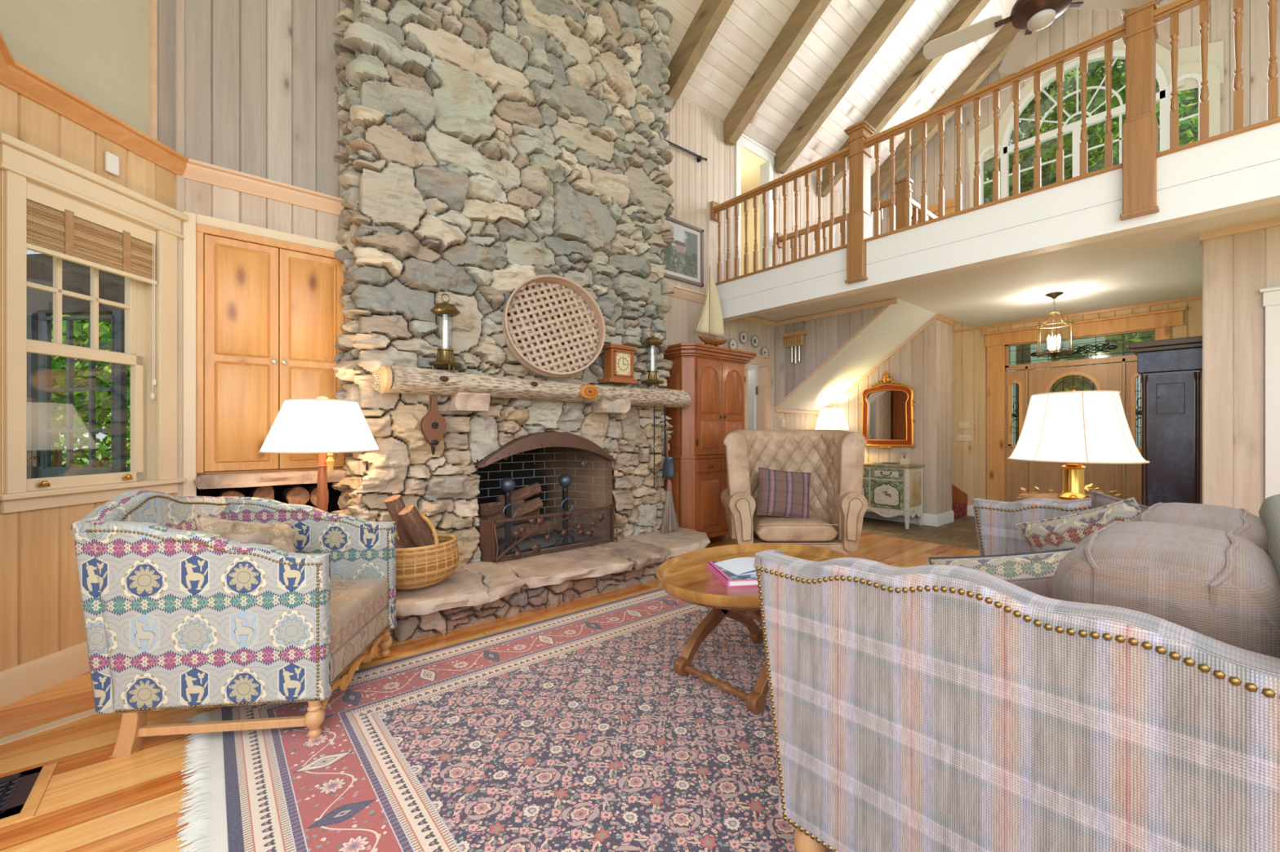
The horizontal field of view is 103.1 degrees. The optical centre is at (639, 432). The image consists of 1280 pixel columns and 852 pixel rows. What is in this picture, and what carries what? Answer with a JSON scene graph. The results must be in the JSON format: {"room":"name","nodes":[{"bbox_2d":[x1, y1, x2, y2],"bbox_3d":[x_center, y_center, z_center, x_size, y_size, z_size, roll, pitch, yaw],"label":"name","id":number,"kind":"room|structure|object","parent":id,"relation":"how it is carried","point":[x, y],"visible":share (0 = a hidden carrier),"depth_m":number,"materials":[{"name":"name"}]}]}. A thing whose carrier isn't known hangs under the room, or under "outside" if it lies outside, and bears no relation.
{"room":"living room","nodes":[
{"label":"living room","id":0,"kind":"room"},
{"bbox_2d":[0,0,149,136],"bbox_3d":[-2.582,-3.410,2.065,0.320,3.580,1.671,0,0,-23],"label":"wall","id":1,"kind":"structure","parent":0,"point":[97,51],"depth_m":2.58,"materials":[{"name":"paint"}]},
{"bbox_2d":[149,0,157,140],"bbox_3d":[-2.759,-3.370,2.882,0.020,3.460,0.025,0,0,4],"label":"trim","id":2,"kind":"structure","parent":1,"relation":"attached to","point":[153,3],"depth_m":2.88,"materials":[{"name":"brown wood"}]},
{"bbox_2d":[0,0,176,671],"bbox_3d":[-2.792,-1.900,2.631,0.010,6.200,0.860,0,0,4],"label":"wall","id":3,"kind":"structure","parent":0,"point":[42,614],"depth_m":2.42,"materials":[{"name":"brown wood"}]},
{"bbox_2d":[0,641,89,707],"bbox_3d":[-2.587,1.125,2.136,0.377,0.150,1.794,0,0,-22],"label":"baseboard","id":4,"kind":"structure","parent":3,"relation":"attached to","point":[18,682],"depth_m":2.37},
{"bbox_2d":[0,132,187,513],"bbox_3d":[-2.842,-0.475,2.632,0.210,1.660,0.846,0,0,4],"label":"window","id":5,"kind":"structure","parent":3,"relation":"in","point":[153,422],"depth_m":2.61,"materials":[{"name":"beige wood"}]},
{"bbox_2d":[26,182,156,399],"bbox_3d":[-2.784,-0.667,2.608,0.047,0.955,0.585,0,0,4],"label":"bamboo blind","id":6,"kind":"object","parent":5,"relation":"attached to","point":[60,227],"visible":0.9,"depth_m":2.57,"materials":[{"name":"brown"}]},
{"bbox_2d":[0,32,188,176],"bbox_3d":[-2.567,-1.584,2.158,0.433,0.098,1.819,0,0,-21],"label":"trim","id":7,"kind":"structure","parent":3,"relation":"attached to","point":[15,76],"depth_m":2.51,"materials":[{"name":"brown wood"}]},
{"bbox_2d":[185,0,346,244],"bbox_3d":[-2.387,-3.165,3.381,0.980,3.670,0.010,0,0,-40],"label":"wall","id":8,"kind":"structure","parent":0,"point":[261,78],"depth_m":3.32,"materials":[{"name":"wood"}]},
{"bbox_2d":[176,0,185,496],"bbox_3d":[-2.786,-1.900,3.048,0.100,6.200,0.080,0,0,-40],"label":"trim","id":9,"kind":"structure","parent":8,"relation":"attached to","point":[180,4],"depth_m":3.04,"materials":[{"name":"brown wood"}]},
{"bbox_2d":[182,211,343,496],"bbox_3d":[-2.375,-0.065,3.369,0.973,2.530,0.024,0,0,-40],"label":"trim","id":10,"kind":"structure","parent":8,"relation":"attached to","point":[189,227],"depth_m":3.07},
{"bbox_2d":[183,158,344,216],"bbox_3d":[-2.345,-1.584,3.361,1.018,0.098,0.075,0,0,-40],"label":"trim","id":11,"kind":"structure","parent":8,"relation":"attached to","point":[196,171],"depth_m":3.27,"materials":[{"name":"brown wood"}]},
{"bbox_2d":[196,482,342,512],"bbox_3d":[-2.505,0.765,3.563,0.920,0.870,0.460,0,0,-40],"label":"wall niche","id":12,"kind":"object","parent":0,"point":[334,495],"visible":0.04,"depth_m":3.74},
{"bbox_2d":[192,468,346,488],"bbox_3d":[-2.402,0.293,3.371,0.848,0.089,0.294,0,0,-40],"label":"stone ledge","id":13,"kind":"object","parent":12,"relation":"on","point":[228,480],"visible":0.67,"depth_m":3.22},
{"bbox_2d":[196,223,347,474],"bbox_3d":[-2.489,-0.507,3.480,0.820,1.525,0.407,0,0,-40],"label":"cabinet","id":14,"kind":"object","parent":13,"relation":"on","point":[270,317],"visible":0.84,"depth_m":3.26,"materials":[{"name":"brown wood"}]},
{"bbox_3d":[-2.644,0.900,3.448,0.191,0.189,0.362,0,0,-40],"label":"log","id":15,"kind":"object","parent":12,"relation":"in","visible":0},
{"bbox_3d":[-2.589,0.740,3.496,0.184,0.186,0.362,0,0,-40],"label":"log","id":16,"kind":"object","parent":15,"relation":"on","visible":0},
{"bbox_3d":[-2.523,0.576,3.552,0.182,0.174,0.362,0,0,-40],"label":"log","id":17,"kind":"object","parent":16,"relation":"on","visible":0},
{"bbox_2d":[279,484,310,504],"bbox_3d":[-2.450,0.435,3.607,0.149,0.144,0.372,0,0,-40],"label":"log","id":18,"kind":"object","parent":17,"relation":"on","point":[293,494],"visible":0.9,"depth_m":3.48,"materials":[{"name":"brown wood"}]},
{"bbox_2d":[0,515,980,851],"bbox_3d":[1.638,1.230,2.705,12.000,0.060,7.200,0,0,-40],"label":"floor","id":19,"kind":"structure","parent":0,"point":[92,801],"depth_m":1.92,"materials":[{"name":"brown wood"}]},
{"bbox_2d":[0,762,57,822],"bbox_3d":[-2.209,1.197,1.544,0.535,0.007,0.335,0,0,-40],"label":"floor vent","id":20,"kind":"object","parent":19,"relation":"in","point":[22,793],"visible":1,"depth_m":1.70,"materials":[{"name":"brown wood"}]},
{"bbox_2d":[0,765,43,819],"bbox_3d":[-2.239,1.197,1.552,0.500,0.007,0.285,0,0,-40],"label":"grille","id":21,"kind":"object","parent":20,"relation":"attached to","point":[18,791],"depth_m":1.70,"materials":[{"name":"brown metal"}]},
{"bbox_2d":[0,708,97,745],"bbox_3d":[-2.495,1.198,1.954,0.063,0.003,1.316,0,0,31],"label":"trim","id":22,"kind":"structure","parent":19,"relation":"on","point":[8,739],"depth_m":2.07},
{"bbox_2d":[70,489,396,757],"bbox_3d":[-1.716,0.720,2.309,0.899,0.960,0.804,0,0,-7],"label":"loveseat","id":23,"kind":"object","parent":19,"relation":"on","point":[177,615],"visible":1,"depth_m":1.93,"materials":[{"name":"multicoloured fabric"}]},
{"bbox_2d":[194,513,295,552],"bbox_3d":[-1.698,0.580,2.240,0.270,0.500,0.569,0,0,2],"label":"throw pillow","id":24,"kind":"object","parent":23,"relation":"on","point":[282,535],"visible":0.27,"depth_m":2.21,"materials":[{"name":"beige fabric"}]},
{"bbox_2d":[330,577,387,655],"bbox_3d":[-1.637,0.835,2.319,0.720,0.160,0.644,0,0,-7],"label":"seat cushion","id":25,"kind":"object","parent":23,"relation":"on","point":[357,604],"depth_m":2.36,"materials":[{"name":"beige fabric"}]},
{"bbox_2d":[257,395,380,511],"bbox_3d":[-1.861,0.491,2.979,0.602,1.418,0.602,0,0,-40],"label":"table lamp","id":26,"kind":"object","parent":19,"relation":"on","point":[321,425],"visible":0.86,"depth_m":2.80,"materials":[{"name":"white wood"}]},
{"bbox_2d":[176,588,832,851],"bbox_3d":[0.502,1.194,1.938,3.424,0.011,3.418,0,0,-40],"label":"rug","id":27,"kind":"object","parent":19,"relation":"on","point":[576,731],"visible":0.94,"depth_m":1.88,"materials":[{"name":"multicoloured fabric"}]},
{"bbox_2d":[656,542,851,714],"bbox_3d":[0.594,0.920,2.513,1.160,0.539,0.840,0,0,-40],"label":"coffee table","id":28,"kind":"object","parent":27,"relation":"on","point":[686,577],"visible":0.55,"depth_m":2.48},
{"bbox_2d":[706,560,758,586],"bbox_3d":[0.495,0.672,2.450,0.262,0.031,0.330,0,0,-8],"label":"book","id":29,"kind":"object","parent":28,"relation":"on","point":[728,579],"visible":0.54,"depth_m":2.31,"materials":[{"name":"pink paper"}]},
{"bbox_2d":[712,560,757,580],"bbox_3d":[0.507,0.657,2.453,0.234,0.001,0.327,0,0,-8],"label":"picture","id":30,"kind":"object","parent":29,"relation":"on","point":[729,575],"depth_m":2.34},
{"bbox_2d":[714,557,756,575],"bbox_3d":[0.549,0.646,2.488,0.300,0.020,0.220,0,0,-20],"label":"book","id":31,"kind":"object","parent":29,"relation":"on","point":[740,566],"visible":0.56,"depth_m":2.46,"materials":[{"name":"white paper"}]},
{"bbox_2d":[656,542,851,610],"bbox_3d":[0.594,0.689,2.513,1.160,0.078,0.840,0,0,-40],"label":"tray","id":32,"kind":"object","parent":28,"relation":"on","point":[686,577],"depth_m":2.46,"materials":[{"name":"wood"}]},
{"bbox_2d":[753,493,1279,851],"bbox_3d":[1.398,0.704,1.595,1.904,0.973,1.140,0,0,-40],"label":"sofa","id":33,"kind":"object","parent":27,"relation":"on","point":[926,708],"visible":0.85,"depth_m":0.98,"materials":[{"name":"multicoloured fabric"}]},
{"bbox_2d":[928,547,1075,579],"bbox_3d":[1.267,0.590,1.681,0.235,0.501,0.621,0,0,-44],"label":"throw pillow","id":34,"kind":"object","parent":33,"relation":"on","point":[1041,563],"visible":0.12,"depth_m":1.70,"materials":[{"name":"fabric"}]},
{"bbox_2d":[1004,575,1053,598],"bbox_3d":[1.080,0.565,1.358,0.476,0.437,0.216,0,0,38],"label":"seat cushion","id":35,"kind":"object","parent":33,"relation":"on","point":[1043,586],"visible":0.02,"depth_m":1.39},
{"bbox_2d":[1015,497,1142,551],"bbox_3d":[1.894,0.525,2.096,0.195,0.558,0.594,0,0,-25],"label":"throw pillow","id":36,"kind":"object","parent":33,"relation":"on","point":[1067,531],"visible":0.29,"depth_m":2.11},
{"bbox_2d":[1052,520,1279,658],"bbox_3d":[1.231,0.474,1.147,0.683,0.495,0.405,0,0,-40],"label":"cushion","id":37,"kind":"object","parent":33,"relation":"on","point":[1220,585],"visible":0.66,"depth_m":0.97,"materials":[{"name":"fabric"}]},
{"bbox_2d":[1130,502,1269,555],"bbox_3d":[1.812,0.486,1.605,0.723,0.484,0.393,0,0,-40],"label":"cushion","id":38,"kind":"object","parent":33,"relation":"on","point":[1242,523],"visible":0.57,"depth_m":1.51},
{"bbox_2d":[378,526,710,642],"bbox_3d":[-0.526,1.075,3.947,3.063,0.250,0.904,0,0,-40],"label":"hearth","id":39,"kind":"object","parent":19,"relation":"on","point":[482,592],"visible":0.76,"depth_m":3.51,"materials":[{"name":"stone"}]},
{"bbox_2d":[395,513,459,590],"bbox_3d":[-1.376,0.730,3.162,0.398,0.457,0.510,0,0,24],"label":"basket","id":40,"kind":"object","parent":39,"relation":"on","point":[445,551],"visible":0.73,"depth_m":3.02,"materials":[{"name":"wicker"}]},
{"bbox_2d":[384,494,416,547],"bbox_3d":[-1.460,0.610,3.168,0.103,0.457,0.256,0,0,35],"label":"log","id":41,"kind":"object","parent":40,"relation":"in","point":[394,504],"visible":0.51,"depth_m":3.10,"materials":[{"name":"brown wood"}]},
{"bbox_2d":[397,504,435,562],"bbox_3d":[-1.337,0.630,3.124,0.081,0.396,0.302,0,0,28],"label":"log","id":42,"kind":"object","parent":40,"relation":"in","point":[410,517],"visible":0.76,"depth_m":3.06,"materials":[{"name":"brown wood"}]},
{"bbox_2d":[330,0,674,567],"bbox_3d":[-0.867,-1.775,4.268,2.952,5.550,0.787,0,0,-40],"label":"stone chimney","id":43,"kind":"object","parent":39,"relation":"on","point":[492,147],"visible":0.88,"depth_m":3.88,"materials":[{"name":"grey stone"}]},
{"bbox_2d":[419,394,446,454],"bbox_3d":[-1.407,-0.085,3.464,0.164,0.471,0.073,0,0,-40],"label":"bellows","id":44,"kind":"object","parent":43,"relation":"hanging from","point":[433,425],"visible":1,"depth_m":3.44,"materials":[{"name":"brown wood"}]},
{"bbox_2d":[495,477,519,555],"bbox_3d":[-1.136,0.653,4.115,0.200,0.606,0.417,0,0,-40],"label":"andiron","id":45,"kind":"object","parent":43,"relation":"in","point":[508,484],"visible":0.95,"depth_m":3.98,"materials":[{"name":"black metal"}]},
{"bbox_2d":[370,364,691,408],"bbox_3d":[-0.621,-0.341,4.135,2.792,0.191,0.292,0,0,-40],"label":"log","id":46,"kind":"object","parent":43,"relation":"attached to","point":[397,379],"visible":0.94,"depth_m":3.72,"materials":[{"name":"beige wood"}]},
{"bbox_2d":[428,293,462,372],"bbox_3d":[-1.332,-0.687,3.481,0.216,0.532,0.216,0,0,-40],"label":"hurricane lantern","id":47,"kind":"object","parent":46,"relation":"on","point":[445,358],"visible":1,"depth_m":3.44,"materials":[{"name":"gold metal"}]},
{"bbox_2d":[502,275,605,378],"bbox_3d":[-0.669,-0.837,4.009,0.804,0.814,0.249,0,0,-26],"label":"basket","id":48,"kind":"object","parent":46,"relation":"on","point":[567,285],"visible":0.99,"depth_m":4.04,"materials":[{"name":"wicker"}]},
{"bbox_2d":[600,343,637,385],"bbox_3d":[-0.184,-0.595,4.438,0.300,0.325,0.150,0,0,-40],"label":"mantel clock","id":49,"kind":"object","parent":46,"relation":"on","point":[618,358],"visible":0.99,"depth_m":4.37,"materials":[{"name":"brown"}]},
{"bbox_2d":[478,533,592,554],"bbox_3d":[-0.931,0.936,4.406,1.050,0.050,0.400,0,0,-40],"label":"grate","id":50,"kind":"object","parent":43,"relation":"in","point":[527,543],"visible":0.51,"depth_m":4.36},
{"bbox_2d":[475,431,617,467],"bbox_3d":[-0.702,0.121,4.149,1.285,0.277,0.109,0,0,-40],"label":"hood","id":51,"kind":"object","parent":43,"relation":"attached to","point":[488,451],"depth_m":4.01,"materials":[{"name":"brown metal"}]},
{"bbox_2d":[552,474,575,546],"bbox_3d":[-0.737,0.653,4.455,0.200,0.606,0.417,0,0,-40],"label":"andiron","id":52,"kind":"object","parent":43,"relation":"in","point":[565,481],"visible":0.93,"depth_m":4.32,"materials":[{"name":"black metal"}]},
{"bbox_2d":[480,504,617,563],"bbox_3d":[-0.669,0.784,4.106,1.222,0.339,0.184,0,0,-40],"label":"fire screen","id":53,"kind":"object","parent":39,"relation":"on","point":[488,536],"visible":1,"depth_m":3.92,"materials":[{"name":"black metal"}]},
{"bbox_2d":[659,433,679,533],"bbox_3d":[0.286,0.479,4.895,0.245,0.951,0.091,0,0,-40],"label":"broom","id":54,"kind":"object","parent":39,"relation":"on","point":[669,518],"visible":0.99,"depth_m":4.88,"materials":[{"name":"wicker"}]},
{"bbox_2d":[661,342,756,537],"bbox_3d":[0.752,0.150,5.614,1.200,2.100,0.560,0,0,-40],"label":"armoire","id":55,"kind":"object","parent":19,"relation":"on","point":[713,378],"visible":0.73,"depth_m":5.29,"materials":[{"name":"red wood"}]},
{"bbox_2d":[693,266,727,346],"bbox_3d":[0.796,-1.385,5.718,0.524,0.970,0.090,0,0,-36],"label":"model sailboat","id":56,"kind":"object","parent":55,"relation":"on","point":[711,322],"visible":0.99,"depth_m":5.74,"materials":[{"name":"beige"}]},
{"bbox_2d":[720,429,867,555],"bbox_3d":[1.396,0.585,4.795,1.295,1.231,0.682,0,0,0],"label":"armchair","id":57,"kind":"object","parent":19,"relation":"on","point":[834,459],"visible":0.8,"depth_m":4.57,"materials":[{"name":"beige leather"}]},
{"bbox_2d":[756,466,811,518],"bbox_3d":[1.341,0.565,4.733,0.532,0.485,0.182,0,0,4],"label":"throw pillow","id":58,"kind":"object","parent":57,"relation":"on","point":[781,493],"visible":1,"depth_m":4.68,"materials":[{"name":"fabric"}]},
{"bbox_2d":[752,515,837,542],"bbox_3d":[1.396,0.879,4.779,0.720,0.192,0.600,0,0,0],"label":"seat cushion","id":59,"kind":"object","parent":57,"relation":"on","point":[766,528],"depth_m":4.49,"materials":[{"name":"beige leather"}]},
{"bbox_2d":[862,462,924,528],"bbox_3d":[3.036,0.805,6.992,0.495,0.790,1.460,0,0,-40],"label":"cabinet","id":60,"kind":"object","parent":19,"relation":"on","point":[890,491],"visible":0.42,"depth_m":6.50,"materials":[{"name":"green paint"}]},
{"bbox_2d":[1017,493,1124,500],"bbox_3d":[2.728,0.806,3.199,0.570,0.787,0.570,0,0,-40],"label":"side table","id":61,"kind":"object","parent":19,"relation":"on","point":[1047,495],"visible":0.12,"depth_m":3.34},
{"bbox_2d":[1007,389,1149,499],"bbox_3d":[2.728,0.069,3.199,0.678,0.689,0.678,0,0,-40],"label":"table lamp","id":62,"kind":"object","parent":61,"relation":"on","point":[1073,428],"visible":0.99,"depth_m":3.03,"materials":[{"name":"fabric"}]},
{"bbox_2d":[1128,336,1202,506],"bbox_3d":[4.596,0.207,4.394,0.445,1.985,0.500,0,0,-40],"label":"armoire","id":63,"kind":"object","parent":19,"relation":"on","point":[1170,371],"visible":0.53,"depth_m":4.29,"materials":[{"name":"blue wood"}]},
{"bbox_2d":[1137,346,1202,375],"bbox_3d":[4.604,-0.610,4.400,0.345,0.180,0.400,0,0,-40],"label":"panel","id":64,"kind":"object","parent":63,"relation":"attached to","point":[1188,360],"depth_m":4.29,"materials":[{"name":"paint"}]},
{"bbox_2d":[741,146,767,430],"bbox_3d":[1.232,-1.400,7.504,2.400,5.200,1.363,0,0,-40],"label":"wall","id":65,"kind":"structure","parent":0,"point":[751,163],"depth_m":8.36,"materials":[{"name":"beige paint"}]},
{"bbox_2d":[662,97,848,430],"bbox_3d":[1.806,-1.450,6.946,5.150,5.300,0.010,0,0,-40],"label":"wall","id":66,"kind":"structure","parent":0,"point":[695,184],"depth_m":6.18,"materials":[{"name":"brown wood"}]},
{"bbox_2d":[662,217,703,287],"bbox_3d":[0.440,-2.060,5.750,0.800,0.670,0.027,0,0,-40],"label":"framed picture","id":67,"kind":"object","parent":66,"relation":"attached to","point":[683,260],"visible":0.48,"depth_m":5.82,"materials":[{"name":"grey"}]},
{"bbox_2d":[662,225,697,278],"bbox_3d":[0.437,-2.060,5.754,0.620,0.510,0.002,0,0,-40],"label":"print","id":68,"kind":"object","parent":67,"relation":"attached to","point":[680,259],"depth_m":5.79},
{"bbox_2d":[747,369,757,430],"bbox_3d":[1.488,0.160,7.110,0.053,2.040,0.459,0,0,-25],"label":"door","id":69,"kind":"structure","parent":66,"relation":"in","point":[752,388],"depth_m":6.95,"materials":[{"name":"white"}]},
{"bbox_2d":[735,133,776,275],"bbox_3d":[1.476,-2.780,6.708,0.840,2.040,0.165,0,0,-40],"label":"trim","id":70,"kind":"structure","parent":66,"relation":"attached to","point":[745,142],"depth_m":6.86,"materials":[{"name":"white"}]},
{"bbox_2d":[744,354,772,430],"bbox_3d":[1.512,0.087,6.743,0.600,2.225,0.160,0,0,-40],"label":"trim","id":71,"kind":"structure","parent":66,"relation":"attached to","point":[763,372],"depth_m":6.84,"materials":[{"name":"brown wood"}]},
{"bbox_2d":[715,116,1279,285],"bbox_3d":[3.095,-1.778,3.627,0.185,0.025,6.717,0,0,-40],"label":"trim","id":72,"kind":"structure","parent":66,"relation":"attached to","point":[1273,121],"depth_m":3.73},
{"bbox_2d":[710,0,1278,284],"bbox_3d":[3.071,-2.143,3.605,0.224,1.463,6.714,0,0,-40],"label":"gallery railing","id":73,"kind":"object","parent":72,"relation":"on","point":[1139,33],"visible":0.98,"depth_m":3.76,"materials":[{"name":"wood"}]},
{"bbox_2d":[775,306,884,405],"bbox_3d":[2.389,-0.920,6.368,0.010,1.200,1.627,0,0,-40],"label":"wall","id":74,"kind":"structure","parent":0,"point":[824,336],"depth_m":6.57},
{"bbox_2d":[741,298,897,326],"bbox_3d":[1.944,-1.488,5.989,1.160,0.055,1.627,0,0,-40],"label":"trim","id":75,"kind":"structure","parent":74,"relation":"attached to","point":[894,301],"depth_m":6.40,"materials":[{"name":"brown wood"}]},
{"bbox_2d":[814,407,848,430],"bbox_3d":[2.782,0.023,7.380,0.478,0.775,0.478,0,0,-40],"label":"table lamp","id":76,"kind":"object","parent":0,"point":[828,418],"visible":0.62,"depth_m":7.22,"materials":[{"name":"white fabric"}]},
{"bbox_2d":[653,0,1017,198],"bbox_3d":[1.468,-4.846,2.981,10.900,2.176,5.804,0,0,-40],"label":"ceiling","id":77,"kind":"structure","parent":0,"point":[748,29],"depth_m":6.19,"materials":[{"name":"wood"}]},
{"bbox_2d":[665,0,733,109],"bbox_3d":[1.170,-4.747,4.544,0.130,2.360,2.767,0,0,-40],"label":"rafter","id":78,"kind":"object","parent":77,"relation":"attached to","point":[710,15],"visible":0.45,"depth_m":5.20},
{"bbox_2d":[724,0,831,146],"bbox_3d":[1.986,-4.747,5.237,0.130,2.361,2.767,0,0,-40],"label":"rafter","id":79,"kind":"object","parent":77,"relation":"attached to","point":[806,13],"visible":1,"depth_m":5.73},
{"bbox_2d":[775,0,915,174],"bbox_3d":[2.801,-4.747,5.930,0.130,2.360,2.767,0,0,-40],"label":"rafter","id":80,"kind":"object","parent":77,"relation":"attached to","point":[890,14],"visible":1,"depth_m":6.24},
{"bbox_2d":[820,0,990,197],"bbox_3d":[3.616,-4.747,6.623,0.130,2.361,2.767,0,0,-40],"label":"rafter","id":81,"kind":"object","parent":77,"relation":"attached to","point":[964,13],"visible":0.73,"depth_m":6.65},
{"bbox_2d":[871,22,1020,204],"bbox_3d":[4.431,-4.746,7.316,0.130,2.363,2.767,0,0,-40],"label":"rafter","id":82,"kind":"object","parent":77,"relation":"attached to","point":[996,50],"visible":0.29,"depth_m":7.15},
{"bbox_2d":[923,0,1151,74],"bbox_3d":[2.485,-3.978,3.190,1.249,2.865,1.256,0,0,-40],"label":"ceiling fan","id":83,"kind":"object","parent":77,"relation":"hanging from","point":[1028,16],"visible":1,"depth_m":3.33,"materials":[{"name":"wood"}]},
{"bbox_2d":[775,298,937,411],"bbox_3d":[2.842,-0.990,6.753,1.180,1.340,1.627,0,0,-40],"label":"staircase underside","id":84,"kind":"structure","parent":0,"point":[900,321],"depth_m":6.65,"materials":[{"name":"white paint"}]},
{"bbox_2d":[830,319,951,515],"bbox_3d":[3.497,-0.163,7.323,0.565,2.725,1.607,0,0,-40],"label":"wall","id":85,"kind":"structure","parent":0,"point":[924,364],"depth_m":6.71,"materials":[{"name":"brown wood"}]},
{"bbox_2d":[775,314,937,413],"bbox_3d":[2.842,-0.897,6.753,1.180,1.235,1.627,0,0,-40],"label":"trim","id":86,"kind":"structure","parent":85,"relation":"attached to","point":[931,321],"depth_m":7.09,"materials":[{"name":"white wood"}]},
{"bbox_2d":[860,371,915,448],"bbox_3d":[3.378,-0.309,6.968,0.065,1.062,0.740,0,0,-40],"label":"wall mirror","id":87,"kind":"object","parent":85,"relation":"attached to","point":[887,420],"visible":0.98,"depth_m":6.96,"materials":[{"name":"brown paint"}]},
{"bbox_2d":[866,390,907,439],"bbox_3d":[3.396,-0.245,6.983,0.004,0.690,0.572,0,0,-40],"label":"mirror glass","id":88,"kind":"object","parent":87,"relation":"attached to","point":[886,410],"depth_m":6.98,"materials":[{"name":"silver metal"}]},
{"bbox_2d":[863,510,954,526],"bbox_3d":[3.498,1.125,7.309,0.582,0.150,1.629,0,0,-40],"label":"baseboard","id":89,"kind":"structure","parent":85,"relation":"attached to","point":[946,517],"depth_m":6.71,"materials":[{"name":"white"}]},
{"bbox_2d":[751,202,1279,327],"bbox_3d":[4.548,-1.637,4.863,3.670,0.235,6.717,0,0,-40],"label":"ceiling","id":90,"kind":"structure","parent":0,"point":[1165,264],"depth_m":5.18,"materials":[{"name":"white paint"}]},
{"bbox_2d":[715,122,1279,321],"bbox_3d":[3.102,-1.556,3.633,0.168,0.417,6.717,0,0,-40],"label":"fascia","id":91,"kind":"object","parent":90,"relation":"attached to","point":[1241,171],"visible":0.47,"depth_m":3.72,"materials":[{"name":"white paint"}]},
{"bbox_2d":[1035,292,1073,358],"bbox_3d":[4.529,-1.170,5.557,0.324,0.700,0.324,0,0,-40],"label":"pendant lantern","id":92,"kind":"object","parent":90,"relation":"hanging from","point":[1055,295],"visible":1,"depth_m":5.55,"materials":[{"name":"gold metal"}]},
{"bbox_2d":[871,0,1279,505],"bbox_3d":[5.927,-2.388,6.035,0.010,7.176,6.717,0,0,-40],"label":"wall","id":93,"kind":"structure","parent":0,"point":[1072,28],"depth_m":6.78,"materials":[{"name":"brown wood"}]},
{"bbox_2d":[776,38,1223,260],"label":"window","id":94,"kind":"structure","parent":93,"relation":"in","point":[1189,74],"depth_m":6.25,"materials":[{"name":"beige"}]},
{"bbox_2d":[951,295,1202,333],"bbox_3d":[5.916,-1.502,6.026,0.020,0.035,6.717,0,0,-40],"label":"trim","id":95,"kind":"structure","parent":93,"relation":"attached to","point":[1196,298],"depth_m":6.37,"materials":[{"name":"brown wood"}]},
{"bbox_2d":[982,307,1186,504],"bbox_3d":[5.541,-0.105,6.497,0.140,2.610,1.960,0,0,-40],"label":"door","id":96,"kind":"structure","parent":93,"relation":"in","point":[1006,477],"depth_m":6.66,"materials":[{"name":"brown wood"}]},
{"bbox_2d":[1006,370,1025,502],"bbox_3d":[5.158,0.175,6.978,0.060,2.050,0.220,0,0,-40],"label":"light","id":97,"kind":"object","parent":96,"relation":"attached to","point":[1015,469],"depth_m":6.98,"materials":[{"name":"wood"}]},
{"bbox_2d":[1125,361,1141,504],"bbox_3d":[5.952,0.175,6.045,0.060,2.050,0.250,0,0,-40],"label":"light","id":98,"kind":"object","parent":96,"relation":"attached to","point":[1133,471],"depth_m":6.08,"materials":[{"name":"wood"}]},
{"bbox_2d":[1202,226,1279,517],"bbox_3d":[5.195,-0.160,2.875,0.120,2.720,2.700,0,0,-40],"label":"wall","id":99,"kind":"structure","parent":0,"point":[1235,268],"depth_m":3.74,"materials":[{"name":"brown wood"}]},
{"bbox_2d":[1199,216,1279,245],"bbox_3d":[5.176,-1.490,2.885,0.155,0.060,2.690,0,0,-40],"label":"trim","id":100,"kind":"structure","parent":99,"relation":"attached to","point":[1272,222],"depth_m":3.71,"materials":[{"name":"brown wood"}]},
{"bbox_2d":[1259,286,1279,498],"bbox_3d":[4.790,0.087,3.220,0.050,2.225,1.100,0,0,-40],"label":"trim","id":101,"kind":"structure","parent":99,"relation":"attached to","point":[1271,296],"depth_m":3.59,"materials":[{"name":"white"}]},
{"label":"outside","id":102,"kind":"structure","parent":0,"visible":0},
{"bbox_2d":[62,453,127,466],"bbox_3d":[-5.337,1.750,21.714,100.000,0.100,80.000,0,0,-40],"label":"lawn","id":103,"kind":"structure","parent":102,"point":[100,455],"depth_m":32.98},
{"bbox_2d":[27,249,130,466],"bbox_3d":[-9.302,-1.000,7.820,5.328,5.425,4.717,0,0,-44],"label":"broadleaf tree","id":104,"kind":"object","parent":103,"relation":"on","point":[81,327],"visible":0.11,"depth_m":7.42,"materials":[{"name":"green plant"}]},
{"bbox_2d":[57,364,130,471],"bbox_3d":[-11.713,0.163,10.984,3.904,4.226,4.667,0,0,27],"label":"broadleaf tree","id":105,"kind":"object","parent":103,"relation":"on","point":[104,450],"visible":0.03,"depth_m":10.57,"materials":[{"name":"green plant"}]},
{"bbox_2d":[983,59,1198,444],"bbox_3d":[7.748,-2.929,9.938,4.945,9.268,4.985,0,0,-35],"label":"broadleaf tree","id":106,"kind":"object","parent":103,"relation":"on","point":[1048,148],"visible":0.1,"depth_m":9.03,"materials":[{"name":"green plant"}]},
{"bbox_2d":[1032,331,1155,446],"bbox_3d":[8.116,-0.140,8.511,2.747,3.711,2.396,0,0,35],"label":"broadleaf tree","id":107,"kind":"object","parent":103,"relation":"on","point":[1077,384],"visible":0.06,"depth_m":8.30,"materials":[{"name":"green plant"}]},
{"bbox_2d":[1020,62,1198,171],"bbox_3d":[14.301,-4.872,12.249,6.684,13.150,8.884,0,0,-21],"label":"broadleaf tree","id":108,"kind":"object","parent":103,"relation":"on","point":[1193,93],"visible":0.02,"depth_m":12.45,"materials":[{"name":"green plant"}]},
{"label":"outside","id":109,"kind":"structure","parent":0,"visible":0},
{"bbox_2d":[26,253,126,479],"bbox_3d":[-4.554,-0.150,5.121,3.100,2.700,1.992,0,0,7],"label":"wall","id":110,"kind":"structure","parent":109,"point":[76,277],"depth_m":4.22,"materials":[{"name":"glass"}]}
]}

